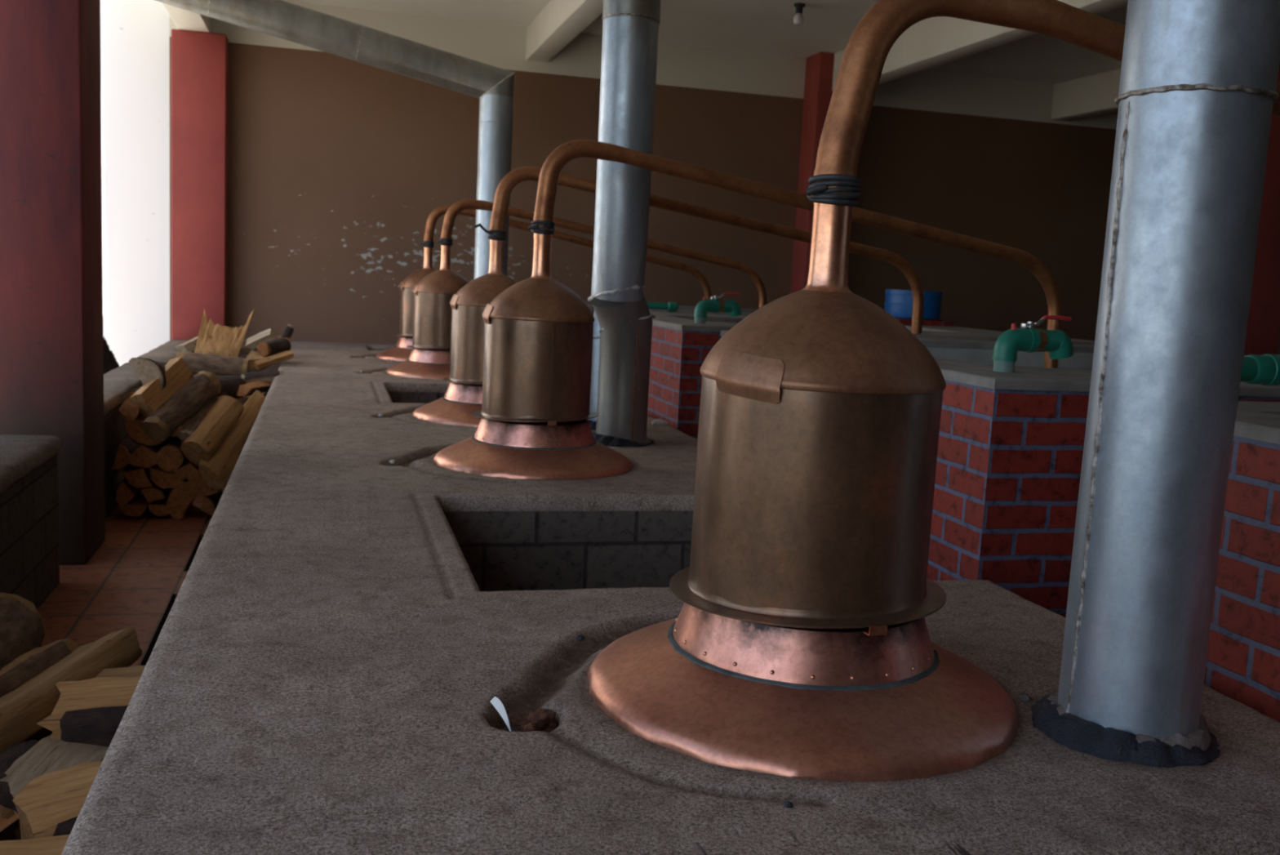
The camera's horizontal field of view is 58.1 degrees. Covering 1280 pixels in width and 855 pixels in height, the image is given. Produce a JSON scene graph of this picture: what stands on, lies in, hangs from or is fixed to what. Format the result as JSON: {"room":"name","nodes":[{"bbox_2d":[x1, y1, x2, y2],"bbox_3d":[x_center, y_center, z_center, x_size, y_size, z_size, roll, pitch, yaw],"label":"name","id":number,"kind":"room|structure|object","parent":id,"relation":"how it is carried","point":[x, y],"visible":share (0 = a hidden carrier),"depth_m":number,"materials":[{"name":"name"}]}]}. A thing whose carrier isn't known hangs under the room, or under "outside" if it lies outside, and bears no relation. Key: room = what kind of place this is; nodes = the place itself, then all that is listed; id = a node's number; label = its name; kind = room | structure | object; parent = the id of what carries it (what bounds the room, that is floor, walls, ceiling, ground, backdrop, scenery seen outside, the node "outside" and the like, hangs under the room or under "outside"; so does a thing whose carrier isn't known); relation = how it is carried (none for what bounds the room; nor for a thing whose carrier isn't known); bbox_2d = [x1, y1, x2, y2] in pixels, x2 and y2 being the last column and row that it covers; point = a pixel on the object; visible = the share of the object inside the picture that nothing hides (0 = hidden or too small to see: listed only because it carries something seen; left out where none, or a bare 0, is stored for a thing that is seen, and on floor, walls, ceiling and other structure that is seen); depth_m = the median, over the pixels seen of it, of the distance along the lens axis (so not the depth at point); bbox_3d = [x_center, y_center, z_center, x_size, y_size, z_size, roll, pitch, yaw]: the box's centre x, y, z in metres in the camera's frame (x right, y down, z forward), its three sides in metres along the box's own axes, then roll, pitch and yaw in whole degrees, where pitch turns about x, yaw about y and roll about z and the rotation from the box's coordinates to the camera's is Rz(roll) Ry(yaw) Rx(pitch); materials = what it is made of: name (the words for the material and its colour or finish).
{"room":"processing plant","nodes":[
{"label":"processing plant","id":0,"kind":"room"},
{"bbox_2d":[0,834,69,854],"bbox_3d":[-1.112,1.014,2.597,0.605,0.190,0.296,-2,9,-32],"label":"log","id":1,"kind":"object","parent":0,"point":[51,845],"visible":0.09,"depth_m":2.54,"materials":[{"name":"brown wood"}]},
{"bbox_2d":[0,627,142,753],"bbox_3d":[-1.887,0.859,3.453,0.243,0.210,1.155,4,7,5],"label":"log","id":2,"kind":"object","parent":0,"point":[35,700],"visible":0.69,"depth_m":3.57,"materials":[{"name":"brown wood"}]},
{"bbox_2d":[0,638,77,697],"bbox_3d":[-2.053,0.838,3.613,0.211,0.163,0.841,3,7,2],"label":"log","id":3,"kind":"object","parent":2,"relation":"on","point":[30,664],"visible":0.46,"depth_m":3.74,"materials":[{"name":"brown wood"}]},
{"bbox_2d":[0,591,45,670],"bbox_3d":[-2.212,0.770,3.864,0.279,0.276,0.630,1,8,-14],"label":"log","id":4,"kind":"object","parent":3,"relation":"on","point":[22,628],"visible":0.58,"depth_m":3.98,"materials":[{"name":"brown wood"}]},
{"bbox_2d":[0,339,197,608],"bbox_3d":[-2.803,0.549,4.550,0.525,0.743,16.000,1,8,-15],"label":"wall","id":5,"kind":"structure","parent":0,"point":[29,554],"depth_m":5.33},
{"bbox_2d":[36,488,224,666],"bbox_3d":[3.061,1.041,6.371,12.700,0.100,16.300,1,8,-15],"label":"floor","id":6,"kind":"structure","parent":0,"point":[135,577],"depth_m":5.79,"materials":[{"name":"ceramic"}]},
{"bbox_2d":[0,813,19,839],"bbox_3d":[-1.731,1.071,2.767,0.308,0.170,0.735,3,7,1],"label":"log","id":7,"kind":"object","parent":6,"relation":"on","point":[8,826],"visible":0.25,"depth_m":2.89,"materials":[{"name":"orange wood"}]},
{"bbox_2d":[0,738,39,839],"bbox_3d":[-1.715,0.989,3.112,0.243,0.178,0.447,2,8,-9],"label":"log","id":8,"kind":"object","parent":7,"relation":"on","point":[7,757],"visible":0.31,"depth_m":3.04,"materials":[{"name":"brown wood"}]},
{"bbox_2d":[23,727,52,742],"bbox_3d":[-1.915,0.994,3.708,0.226,0.122,0.722,3,7,1],"label":"log","id":9,"kind":"object","parent":6,"relation":"on","point":[44,732],"visible":0.02,"depth_m":3.61,"materials":[{"name":"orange wood"}]},
{"bbox_2d":[0,0,105,564],"bbox_3d":[-3.194,-1.251,5.972,0.655,3.900,0.540,1,8,-15],"label":"column","id":10,"kind":"structure","parent":6,"relation":"on","point":[51,349],"depth_m":5.82,"materials":[{"name":"red paint"}]},
{"bbox_2d":[120,491,148,516],"bbox_3d":[-3.183,0.490,7.327,0.166,0.094,0.433,1,8,-13],"label":"log","id":11,"kind":"object","parent":6,"relation":"on","point":[137,506],"visible":0.59,"depth_m":7.13,"materials":[{"name":"orange wood"}]},
{"bbox_2d":[115,478,141,507],"bbox_3d":[-3.222,0.392,7.299,0.120,0.187,0.452,1,8,-13],"label":"log","id":12,"kind":"object","parent":11,"relation":"on","point":[126,491],"visible":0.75,"depth_m":7.09,"materials":[{"name":"orange wood"}]},
{"bbox_2d":[147,497,174,515],"bbox_3d":[-3.028,0.492,7.369,0.175,0.092,0.436,1,8,-13],"label":"log","id":13,"kind":"object","parent":6,"relation":"on","point":[158,508],"visible":0.61,"depth_m":7.17,"materials":[{"name":"orange wood"}]},
{"bbox_2d":[140,484,171,502],"bbox_3d":[-3.072,0.390,7.345,0.166,0.106,0.442,1,8,-12],"label":"log","id":14,"kind":"object","parent":13,"relation":"on","point":[153,493],"visible":0.38,"depth_m":7.15,"materials":[{"name":"orange wood"}]},
{"bbox_2d":[123,464,155,488],"bbox_3d":[-3.150,0.293,7.303,0.186,0.137,0.447,1,8,-12],"label":"log","id":15,"kind":"object","parent":14,"relation":"on","point":[138,477],"visible":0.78,"depth_m":7.11,"materials":[{"name":"orange wood"}]},
{"bbox_2d":[111,435,142,469],"bbox_3d":[-3.226,0.160,7.264,0.116,0.192,0.445,1,8,-12],"label":"log","id":16,"kind":"object","parent":15,"relation":"on","point":[127,446],"visible":0.72,"depth_m":7.07,"materials":[{"name":"orange wood"}]},
{"bbox_2d":[148,464,186,488],"bbox_3d":[-2.986,0.290,7.352,0.235,0.141,0.448,1,8,-14],"label":"log","id":17,"kind":"object","parent":14,"relation":"on","point":[162,478],"visible":0.66,"depth_m":7.15,"materials":[{"name":"orange wood"}]},
{"bbox_2d":[126,443,163,467],"bbox_3d":[-3.095,0.151,7.299,0.230,0.153,0.456,2,8,-11],"label":"log","id":18,"kind":"object","parent":17,"relation":"on","point":[144,456],"visible":0.64,"depth_m":7.10,"materials":[{"name":"orange wood"}]},
{"bbox_2d":[124,415,173,445],"bbox_3d":[-3.062,-0.009,7.283,0.301,0.228,0.455,1,8,-11],"label":"log","id":19,"kind":"object","parent":18,"relation":"on","point":[135,430],"visible":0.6,"depth_m":7.07,"materials":[{"name":"orange wood"}]},
{"bbox_2d":[118,385,142,422],"bbox_3d":[-3.161,-0.152,7.236,0.138,0.215,0.455,1,8,-14],"label":"log","id":20,"kind":"object","parent":19,"relation":"on","point":[128,408],"visible":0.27,"depth_m":7.04,"materials":[{"name":"orange wood"}]},
{"bbox_2d":[171,417,190,436],"bbox_3d":[-2.942,-0.019,7.319,0.175,0.118,0.440,1,8,-13],"label":"log","id":21,"kind":"object","parent":19,"relation":"on","point":[179,429],"visible":0.21,"depth_m":7.13,"materials":[{"name":"orange wood"}]},
{"bbox_2d":[141,370,221,441],"bbox_3d":[-2.875,-0.135,7.234,0.195,0.415,0.580,6,8,19],"label":"log","id":22,"kind":"object","parent":19,"relation":"on","point":[191,397],"visible":1,"depth_m":7.15,"materials":[{"name":"brown wood"}]},
{"bbox_2d":[129,356,193,418],"bbox_3d":[-2.972,-0.246,7.203,0.164,0.375,0.474,5,8,14],"label":"log","id":23,"kind":"object","parent":22,"relation":"on","point":[149,397],"visible":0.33,"depth_m":7.12,"materials":[{"name":"brown wood"}]},
{"bbox_2d":[128,357,166,391],"bbox_3d":[-3.065,-0.278,7.275,0.251,0.337,0.372,3,7,1],"label":"log","id":24,"kind":"object","parent":23,"relation":"on","point":[148,370],"visible":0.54,"depth_m":7.12,"materials":[{"name":"grey wood"}]},
{"bbox_2d":[155,436,188,471],"bbox_3d":[-2.961,0.161,7.341,0.189,0.185,0.442,1,8,-13],"label":"log","id":25,"kind":"object","parent":17,"relation":"on","point":[173,458],"visible":0.72,"depth_m":7.15,"materials":[{"name":"orange wood"}]},
{"bbox_2d":[166,479,201,519],"bbox_3d":[-2.891,0.440,7.406,0.235,0.294,0.452,1,8,-14],"label":"log","id":26,"kind":"object","parent":6,"relation":"on","point":[182,496],"visible":0.51,"depth_m":7.20,"materials":[{"name":"orange wood"}]},
{"bbox_2d":[198,390,266,488],"bbox_3d":[-2.599,0.063,7.458,0.149,0.556,0.815,4,8,8],"label":"log","id":27,"kind":"object","parent":26,"relation":"on","point":[216,473],"visible":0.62,"depth_m":7.30,"materials":[{"name":"brown wood"}]},
{"bbox_2d":[180,395,244,465],"bbox_3d":[-2.687,0.016,7.252,0.187,0.412,0.467,5,8,13],"label":"log","id":28,"kind":"object","parent":27,"relation":"on","point":[214,428],"visible":1,"depth_m":7.17,"materials":[{"name":"brown wood"}]},
{"bbox_2d":[177,395,219,440],"bbox_3d":[-2.766,-0.058,7.278,0.150,0.266,0.418,5,8,12],"label":"log","id":29,"kind":"object","parent":28,"relation":"on","point":[193,423],"visible":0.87,"depth_m":7.19,"materials":[{"name":"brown wood"}]},
{"bbox_2d":[171,29,228,340],"bbox_3d":[-4.654,-2.141,12.185,0.527,3.900,0.300,1,8,-15],"label":"column","id":30,"kind":"structure","parent":6,"relation":"on","point":[199,60],"depth_m":11.98,"materials":[{"name":"red paint"}]},
{"bbox_2d":[200,490,222,515],"bbox_3d":[-2.760,0.467,7.437,0.093,0.140,0.441,1,8,-12],"label":"log","id":31,"kind":"object","parent":6,"relation":"on","point":[210,503],"visible":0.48,"depth_m":7.24,"materials":[{"name":"orange wood"}]},
{"bbox_2d":[187,476,222,495],"bbox_3d":[-2.760,0.325,7.416,0.242,0.160,0.448,1,8,-14],"label":"log","id":32,"kind":"object","parent":31,"relation":"on","point":[203,489],"visible":0.28,"depth_m":7.21,"materials":[{"name":"orange wood"}]},
{"bbox_2d":[173,460,200,479],"bbox_3d":[-2.867,0.250,7.382,0.192,0.124,0.445,1,8,-13],"label":"log","id":33,"kind":"object","parent":32,"relation":"on","point":[189,468],"visible":0.6,"depth_m":7.19,"materials":[{"name":"orange wood"}]},
{"bbox_2d":[61,340,1279,854],"bbox_3d":[-1.167,0.237,7.458,2.454,0.774,11.772,1,8,-15],"label":"platform","id":34,"kind":"object","parent":6,"relation":"on","point":[326,664],"depth_m":2.42,"materials":[{"name":"concrete"}]},
{"bbox_2d":[236,380,271,395],"bbox_3d":[-2.910,-0.299,8.741,0.138,0.094,0.475,4,8,7],"label":"log","id":35,"kind":"object","parent":34,"relation":"on","point":[246,389],"visible":0.7,"depth_m":8.61,"materials":[{"name":"orange wood"}]},
{"bbox_2d":[240,369,283,383],"bbox_3d":[-2.916,-0.385,8.885,0.317,0.116,0.094,0,8,-21],"label":"log","id":36,"kind":"object","parent":35,"relation":"on","point":[264,375],"visible":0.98,"depth_m":8.85,"materials":[{"name":"grey wood"}]},
{"bbox_2d":[253,350,293,368],"bbox_3d":[-3.096,-0.572,9.747,0.348,0.155,0.084,-4,10,-42],"label":"log","id":37,"kind":"object","parent":34,"relation":"on","point":[270,360],"visible":1,"depth_m":9.71,"materials":[{"name":"brown wood"}]},
{"bbox_2d":[280,324,294,338],"bbox_3d":[-3.266,-0.813,10.612,0.064,0.277,0.237,5,8,13],"label":"log","id":38,"kind":"object","parent":34,"relation":"on","point":[289,330],"visible":0.48,"depth_m":10.64,"materials":[{"name":"grey wood"}]},
{"bbox_2d":[154,0,515,279],"bbox_3d":[-3.281,-2.296,9.685,4.535,3.558,0.404,1,8,-16],"label":"chimney pipe","id":39,"kind":"object","parent":34,"relation":"on","point":[494,86],"visible":0.64,"depth_m":9.84,"materials":[{"name":"metal"}]},
{"bbox_2d":[375,247,436,361],"bbox_3d":[-2.071,-1.207,11.192,0.941,1.112,0.937,1,8,-15],"label":"copper still","id":40,"kind":"object","parent":34,"relation":"on","point":[401,352],"visible":0.45,"depth_m":11.01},
{"bbox_2d":[420,204,711,299],"bbox_3d":[-0.678,-1.610,11.499,2.986,1.035,0.116,1,8,-15],"label":"pipe","id":41,"kind":"object","parent":40,"relation":"attached to","point":[428,242],"visible":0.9,"depth_m":11.42,"materials":[{"name":"orange metal"}]},
{"bbox_2d":[386,244,468,379],"bbox_3d":[-1.645,-0.987,9.686,0.936,1.112,0.941,1,8,-15],"label":"copper still","id":42,"kind":"object","parent":34,"relation":"on","point":[429,357],"visible":0.6,"depth_m":9.47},
{"bbox_2d":[437,199,766,308],"bbox_3d":[-0.266,-1.381,9.991,2.961,1.016,0.116,1,8,-15],"label":"pipe","id":43,"kind":"object","parent":42,"relation":"attached to","point":[446,239],"visible":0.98,"depth_m":9.86,"materials":[{"name":"orange metal"}]},
{"bbox_2d":[413,239,517,426],"bbox_3d":[-0.890,-0.599,7.019,0.937,1.112,0.938,7,8,27],"label":"copper still","id":44,"kind":"object","parent":34,"relation":"on","point":[463,397],"visible":0.58,"depth_m":6.82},
{"bbox_2d":[474,166,924,333],"bbox_3d":[0.459,-1.045,7.307,3.029,1.022,0.116,1,8,-15],"label":"pipe","id":45,"kind":"object","parent":44,"relation":"attached to","point":[497,232],"visible":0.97,"depth_m":7.24,"materials":[{"name":"orange metal"}]},
{"bbox_2d":[433,233,631,479],"bbox_3d":[-0.478,-0.370,5.435,0.938,1.112,0.937,4,8,11],"label":"copper still","id":46,"kind":"object","parent":34,"relation":"on","point":[535,413],"visible":0.98,"depth_m":5.23,"materials":[{"name":"metal"}]},
{"bbox_2d":[528,139,1062,368],"bbox_3d":[0.868,-0.815,5.725,2.889,1.018,0.116,1,8,-15],"label":"pipe","id":47,"kind":"object","parent":46,"relation":"attached to","point":[543,223],"visible":0.95,"depth_m":5.57,"materials":[{"name":"orange metal"}]},
{"bbox_2d":[506,706,558,732],"bbox_3d":[-0.216,0.624,2.370,0.107,0.088,0.139,-4,10,-43],"label":"debris heap","id":48,"kind":"object","parent":34,"relation":"on","point":[540,719],"visible":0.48,"depth_m":2.36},
{"bbox_2d":[587,310,600,430],"bbox_3d":[-0.099,-1.766,6.645,0.388,3.627,0.378,1,8,-15],"label":"chimney pipe","id":49,"kind":"object","parent":34,"relation":"on","point":[596,339],"visible":0.14,"depth_m":6.73,"materials":[{"name":"metal"}]},
{"bbox_2d":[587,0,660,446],"bbox_3d":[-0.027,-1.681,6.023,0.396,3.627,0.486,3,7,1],"label":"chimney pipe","id":50,"kind":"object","parent":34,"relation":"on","point":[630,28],"visible":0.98,"depth_m":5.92,"materials":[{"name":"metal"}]},
{"bbox_2d":[651,418,667,426],"bbox_3d":[0.123,-0.026,7.093,0.106,0.054,0.081,1,8,-15],"label":"stone","id":51,"kind":"object","parent":34,"relation":"on","point":[658,422],"visible":0.93,"depth_m":7.06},
{"bbox_2d":[587,202,1018,781],"bbox_3d":[0.386,0.043,2.526,0.951,1.140,0.952,2,7,-4],"label":"copper still","id":52,"kind":"object","parent":34,"relation":"on","point":[820,416],"visible":0.98,"depth_m":2.31,"materials":[{"name":"metal"}]},
{"bbox_2d":[805,0,1279,205],"bbox_3d":[1.706,-0.414,2.808,2.830,1.067,0.116,1,8,-15],"label":"pipe","id":53,"kind":"object","parent":52,"relation":"attached to","point":[834,180],"visible":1,"depth_m":2.42,"materials":[{"name":"orange metal"}]},
{"bbox_2d":[1017,693,1031,702],"bbox_3d":[0.865,0.608,2.595,0.027,0.020,0.025,7,8,28],"label":"pebble","id":54,"kind":"object","parent":34,"relation":"on","point":[1024,697],"visible":1,"depth_m":2.59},
{"bbox_2d":[1031,0,1279,767],"bbox_3d":[1.119,-1.123,2.216,0.386,3.627,0.379,-4,10,-43],"label":"chimney pipe","id":55,"kind":"object","parent":34,"relation":"on","point":[1197,96],"visible":1,"depth_m":2.25,"materials":[{"name":"metal"}]},
{"bbox_3d":[-3.127,-0.398,9.077,0.617,0.081,0.083,11,39,10],"label":"log","id":56,"kind":"object","parent":34,"relation":"on","visible":0},
{"bbox_2d":[176,351,249,376],"bbox_3d":[-3.321,-0.491,8.971,0.543,0.179,0.163,2,8,-10],"label":"log","id":57,"kind":"object","parent":56,"relation":"on","point":[220,365],"visible":0.84,"depth_m":8.91,"materials":[{"name":"brown wood"}]},
{"bbox_2d":[584,301,756,315],"bbox_3d":[0.549,-0.552,11.945,3.066,1.350,2.116,1,8,-15],"label":"tank","id":58,"kind":"object","parent":6,"relation":"on","point":[690,309],"visible":0.02,"depth_m":10.92,"materials":[{"name":"red paint"}]},
{"bbox_2d":[790,52,834,293],"bbox_3d":[2.151,-2.247,13.954,0.450,4.350,0.420,1,8,-15],"label":"column","id":59,"kind":"structure","parent":6,"relation":"on","point":[818,91],"depth_m":13.69,"materials":[{"name":"red paint"}]},
{"bbox_2d":[647,311,1094,439],"bbox_3d":[1.392,-0.109,8.838,3.066,1.365,2.416,1,8,-15],"label":"tank","id":60,"kind":"object","parent":6,"relation":"on","point":[680,346],"visible":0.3,"depth_m":7.45,"materials":[{"name":"brick"}]},
{"bbox_2d":[646,301,679,311],"bbox_3d":[0.173,-0.976,9.270,0.268,0.078,0.080,1,8,-15],"label":"water valve","id":61,"kind":"object","parent":60,"relation":"on","point":[669,306],"visible":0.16,"depth_m":9.24,"materials":[{"name":"green plastic"}]},
{"bbox_2d":[693,292,741,324],"bbox_3d":[0.513,-0.778,7.572,0.333,0.224,0.093,0,8,-20],"label":"water valve","id":62,"kind":"object","parent":60,"relation":"on","point":[716,305],"visible":0.99,"depth_m":7.53,"materials":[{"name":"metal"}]},
{"bbox_2d":[693,313,706,317],"bbox_3d":[0.395,-0.731,7.535,0.087,0.022,0.087,1,8,-15],"label":"socket","id":63,"kind":"object","parent":62,"relation":"attached to","point":[696,315],"depth_m":7.50,"materials":[{"name":"green plastic"}]},
{"bbox_2d":[722,300,741,316],"bbox_3d":[0.603,-0.784,7.602,0.142,0.111,0.092,1,8,-15],"label":"outlet","id":64,"kind":"object","parent":62,"relation":"attached to","point":[731,307],"depth_m":7.57,"materials":[{"name":"green plastic"}]},
{"bbox_2d":[896,318,953,326],"bbox_3d":[2.347,-0.906,9.923,0.500,0.060,0.500,1,8,-15],"label":"brick block","id":65,"kind":"object","parent":60,"relation":"on","point":[905,322],"visible":0.43,"depth_m":9.70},
{"bbox_2d":[884,288,942,319],"bbox_3d":[2.345,-1.054,9.901,0.480,0.240,0.480,1,8,-15],"label":"barrel","id":66,"kind":"object","parent":65,"relation":"on","point":[898,303],"visible":0.79,"depth_m":9.71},
{"bbox_2d":[720,329,1279,617],"bbox_3d":[2.259,0.349,5.647,3.066,1.375,2.791,1,8,-15],"label":"tank","id":67,"kind":"object","parent":6,"relation":"on","point":[1010,452],"visible":0.32,"depth_m":3.95,"materials":[{"name":"brick"}]},
{"bbox_2d":[991,315,1072,372],"bbox_3d":[1.446,-0.302,4.232,0.333,0.224,0.093,0,8,-20],"label":"water valve","id":68,"kind":"object","parent":67,"relation":"on","point":[1026,339],"visible":0.98,"depth_m":4.19,"materials":[{"name":"green plastic"}]},
{"bbox_2d":[991,353,1017,361],"bbox_3d":[1.328,-0.255,4.195,0.087,0.022,0.087,1,8,-15],"label":"socket","id":69,"kind":"object","parent":68,"relation":"attached to","point":[996,357],"depth_m":4.16,"materials":[{"name":"green plastic"}]},
{"bbox_2d":[1041,328,1072,359],"bbox_3d":[1.536,-0.308,4.263,0.142,0.111,0.092,1,8,-15],"label":"outlet","id":70,"kind":"object","parent":68,"relation":"attached to","point":[1059,345],"depth_m":4.23,"materials":[{"name":"green plastic"}]},
{"bbox_2d":[1204,400,1279,721],"bbox_3d":[2.973,0.731,3.017,3.066,1.375,1.636,1,8,-15],"label":"tank","id":71,"kind":"object","parent":6,"relation":"on","point":[1242,664],"visible":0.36,"depth_m":2.77,"materials":[{"name":"brick"}]},
{"bbox_2d":[1240,353,1279,386],"bbox_3d":[1.743,-0.170,3.294,0.136,0.089,0.092,1,8,-15],"label":"water valve","id":72,"kind":"object","parent":71,"relation":"on","point":[1264,369],"visible":0.27,"depth_m":3.25,"materials":[{"name":"green plastic"}]},
{"bbox_2d":[1244,62,1279,355],"bbox_3d":[4.027,-1.146,7.948,0.570,3.920,0.540,1,8,-15],"label":"column","id":73,"kind":"structure","parent":6,"relation":"on","point":[1263,329],"depth_m":7.72,"materials":[{"name":"red paint"}]},
{"bbox_3d":[-3.182,0.156,9.414,0.259,0.143,0.921,0,8,-21],"label":"log","id":74,"kind":"object","parent":6,"relation":"on","visible":0},
{"bbox_3d":[-3.172,-0.027,9.387,0.262,0.271,0.925,1,8,-15],"label":"log","id":75,"kind":"object","parent":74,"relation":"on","visible":0},
{"bbox_2d":[236,391,267,403],"bbox_3d":[-3.211,-0.236,9.455,0.271,0.141,0.931,1,8,-12],"label":"log","id":76,"kind":"object","parent":75,"relation":"on","point":[244,398],"visible":0.09,"depth_m":9.02,"materials":[{"name":"brown wood"}]},
{"bbox_2d":[245,350,266,370],"bbox_3d":[-3.326,-0.585,10.102,0.226,0.128,0.722,1,8,-15],"label":"log","id":77,"kind":"object","parent":76,"relation":"on","point":[253,356],"visible":0.3,"depth_m":9.89,"materials":[{"name":"brown wood"}]},
{"bbox_2d":[244,328,275,350],"bbox_3d":[-3.359,-0.778,10.212,0.316,0.217,0.087,6,8,24],"label":"log","id":78,"kind":"object","parent":77,"relation":"on","point":[267,335],"visible":0.87,"depth_m":10.19,"materials":[{"name":"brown wood"}]},
{"bbox_2d":[257,337,291,357],"bbox_3d":[-3.177,-0.696,10.021,0.146,0.164,0.299,6,8,24],"label":"log","id":79,"kind":"object","parent":77,"relation":"on","point":[267,348],"visible":0.91,"depth_m":9.94,"materials":[{"name":"orange wood"}]},
{"bbox_3d":[-1.347,1.192,2.580,0.201,0.108,0.820,2,8,-10],"label":"log","id":80,"kind":"object","parent":6,"relation":"on","visible":0},
{"bbox_2d":[12,760,102,839],"bbox_3d":[-1.249,0.978,2.935,0.608,0.201,0.307,-2,9,-32],"label":"log","id":81,"kind":"object","parent":80,"relation":"on","point":[51,804],"visible":0.05,"depth_m":2.81,"materials":[{"name":"brown wood"}]},
{"bbox_3d":[-1.584,1.040,3.644,0.208,0.110,0.720,2,8,-10],"label":"log","id":82,"kind":"object","parent":6,"relation":"on","visible":0},
{"bbox_2d":[94,665,145,677],"bbox_3d":[-1.560,0.842,3.753,0.470,0.102,0.160,1,8,-18],"label":"log","id":83,"kind":"object","parent":82,"relation":"on","point":[131,671],"visible":0.02,"depth_m":3.74,"materials":[{"name":"brown wood"}]},
{"bbox_3d":[-1.417,1.013,3.213,0.527,0.140,0.267,0,8,-21],"label":"log","id":84,"kind":"object","parent":82,"relation":"on","visible":0},
{"bbox_2d":[0,734,108,813],"bbox_3d":[-1.607,0.983,3.165,0.218,0.173,0.442,2,8,-6],"label":"log","id":85,"kind":"object","parent":84,"relation":"on","point":[49,754],"visible":0.23,"depth_m":3.17,"materials":[{"name":"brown wood"}]},
{"bbox_2d":[36,675,141,746],"bbox_3d":[-1.463,0.880,3.509,0.633,0.179,0.296,1,8,-17],"label":"log","id":86,"kind":"object","parent":85,"relation":"on","point":[91,711],"visible":0.2,"depth_m":3.35,"materials":[{"name":"brown wood"}]},
{"bbox_2d":[169,1,1118,395],"bbox_3d":[1.079,-2.303,13.953,12.620,4.350,0.150,1,8,-15],"label":"wall","id":87,"kind":"structure","parent":0,"point":[338,166],"depth_m":13.40,"materials":[{"name":"brown paint"}]},
{"bbox_2d":[161,2,212,32],"bbox_3d":[-2.511,-3.186,4.244,0.300,0.450,16.300,1,8,-15],"label":"beam","id":88,"kind":"structure","parent":87,"relation":"attached to","point":[184,20],"depth_m":11.29,"materials":[{"name":"beige paint"}]},
{"bbox_2d":[525,0,603,62],"bbox_3d":[0.958,-3.175,5.188,0.250,0.360,16.300,1,8,-15],"label":"beam","id":89,"kind":"structure","parent":87,"relation":"attached to","point":[560,21],"depth_m":11.46,"materials":[{"name":"beige paint"}]},
{"bbox_2d":[831,0,1128,91],"bbox_3d":[4.399,-3.085,6.135,0.270,0.430,16.300,1,8,-15],"label":"ceiling beam","id":90,"kind":"structure","parent":87,"relation":"attached to","point":[933,42],"depth_m":11.11,"materials":[{"name":"beige paint"}]},
{"bbox_2d":[1051,68,1120,121],"bbox_3d":[7.528,-3.030,6.993,0.280,0.440,16.300,1,8,-15],"label":"ceiling beam","id":91,"kind":"structure","parent":87,"relation":"attached to","point":[1093,95],"depth_m":14.09,"materials":[{"name":"beige paint"}]},
{"bbox_2d":[282,0,1127,84],"bbox_3d":[3.049,-3.394,5.724,13.500,0.150,16.600,1,8,-15],"label":"ceiling","id":92,"kind":"structure","parent":0,"point":[762,26],"depth_m":12.43,"materials":[{"name":"paint"}]},
{"bbox_2d":[793,2,804,25],"bbox_3d":[1.546,-4.014,11.211,0.110,0.200,0.110,1,8,-15],"label":"bulb","id":93,"kind":"object","parent":92,"relation":"hanging from","point":[798,20],"visible":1,"depth_m":11.18,"materials":[{"name":"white glass"}]},
{"bbox_2d":[793,2,804,13],"bbox_3d":[1.549,-4.069,11.204,0.110,0.090,0.110,1,8,-15],"label":"socket","id":94,"kind":"object","parent":93,"relation":"attached to","point":[799,6],"depth_m":11.17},
{"bbox_3d":[-3.246,-0.098,8.260,0.524,0.139,0.117,-5,-29,-47],"label":"log","id":95,"kind":"object","parent":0,"visible":0},
{"bbox_3d":[-2.933,-0.105,8.444,0.579,0.128,0.226,-3,-12,-9],"label":"log","id":96,"kind":"object","parent":95,"relation":"on","visible":0},
{"bbox_2d":[217,375,246,399],"bbox_3d":[-3.136,-0.283,8.627,0.207,0.203,0.518,4,8,11],"label":"log","id":97,"kind":"object","parent":96,"relation":"on","point":[230,384],"visible":0.4,"depth_m":8.61,"materials":[{"name":"orange wood"}]},
{"bbox_3d":[-3.817,-0.665,10.377,0.264,0.147,0.736,2,8,-10],"label":"log","id":98,"kind":"object","parent":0,"visible":0},
{"bbox_2d":[175,336,197,352],"bbox_3d":[-3.846,-0.726,9.940,0.139,0.149,0.416,4,7,5],"label":"log","id":99,"kind":"object","parent":98,"relation":"on","point":[189,345],"visible":0.7,"depth_m":9.80,"materials":[{"name":"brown wood"}]},
{"bbox_2d":[238,335,281,354],"bbox_3d":[-3.556,-0.765,10.654,0.166,0.170,0.523,10,10,44],"label":"log","id":100,"kind":"object","parent":98,"relation":"on","point":[244,349],"visible":0.13,"depth_m":10.52,"materials":[{"name":"brown wood"}]},
{"bbox_3d":[-3.489,-0.587,9.538,0.126,0.109,0.527,22,6,-6],"label":"log","id":101,"kind":"object","parent":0,"visible":0},
{"bbox_2d":[194,307,254,356],"bbox_3d":[-3.410,-0.755,9.419,0.486,0.462,0.245,-1,9,-30],"label":"log","id":102,"kind":"object","parent":101,"relation":"on","point":[218,340],"visible":0.8,"depth_m":9.36,"materials":[{"name":"brown wood"}]},
{"label":"outside","id":103,"kind":"structure","parent":0,"visible":0},
{"bbox_3d":[-21.147,-1.648,17.300,28.300,0.100,35.500,1,8,-15],"label":"ground","id":104,"kind":"structure","parent":103,"visible":0},
{"bbox_2d":[102,336,119,373],"bbox_3d":[-5.021,-0.510,9.444,1.528,1.384,3.200,1,8,-15],"label":"heap","id":105,"kind":"object","parent":104,"relation":"on","point":[110,363],"visible":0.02,"depth_m":9.59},
{"bbox_2d":[100,0,169,366],"bbox_3d":[-8.575,-3.938,11.435,7.380,7.250,0.200,1,8,-15],"label":"window","id":106,"kind":"structure","parent":104,"relation":"on","point":[135,34],"depth_m":12.37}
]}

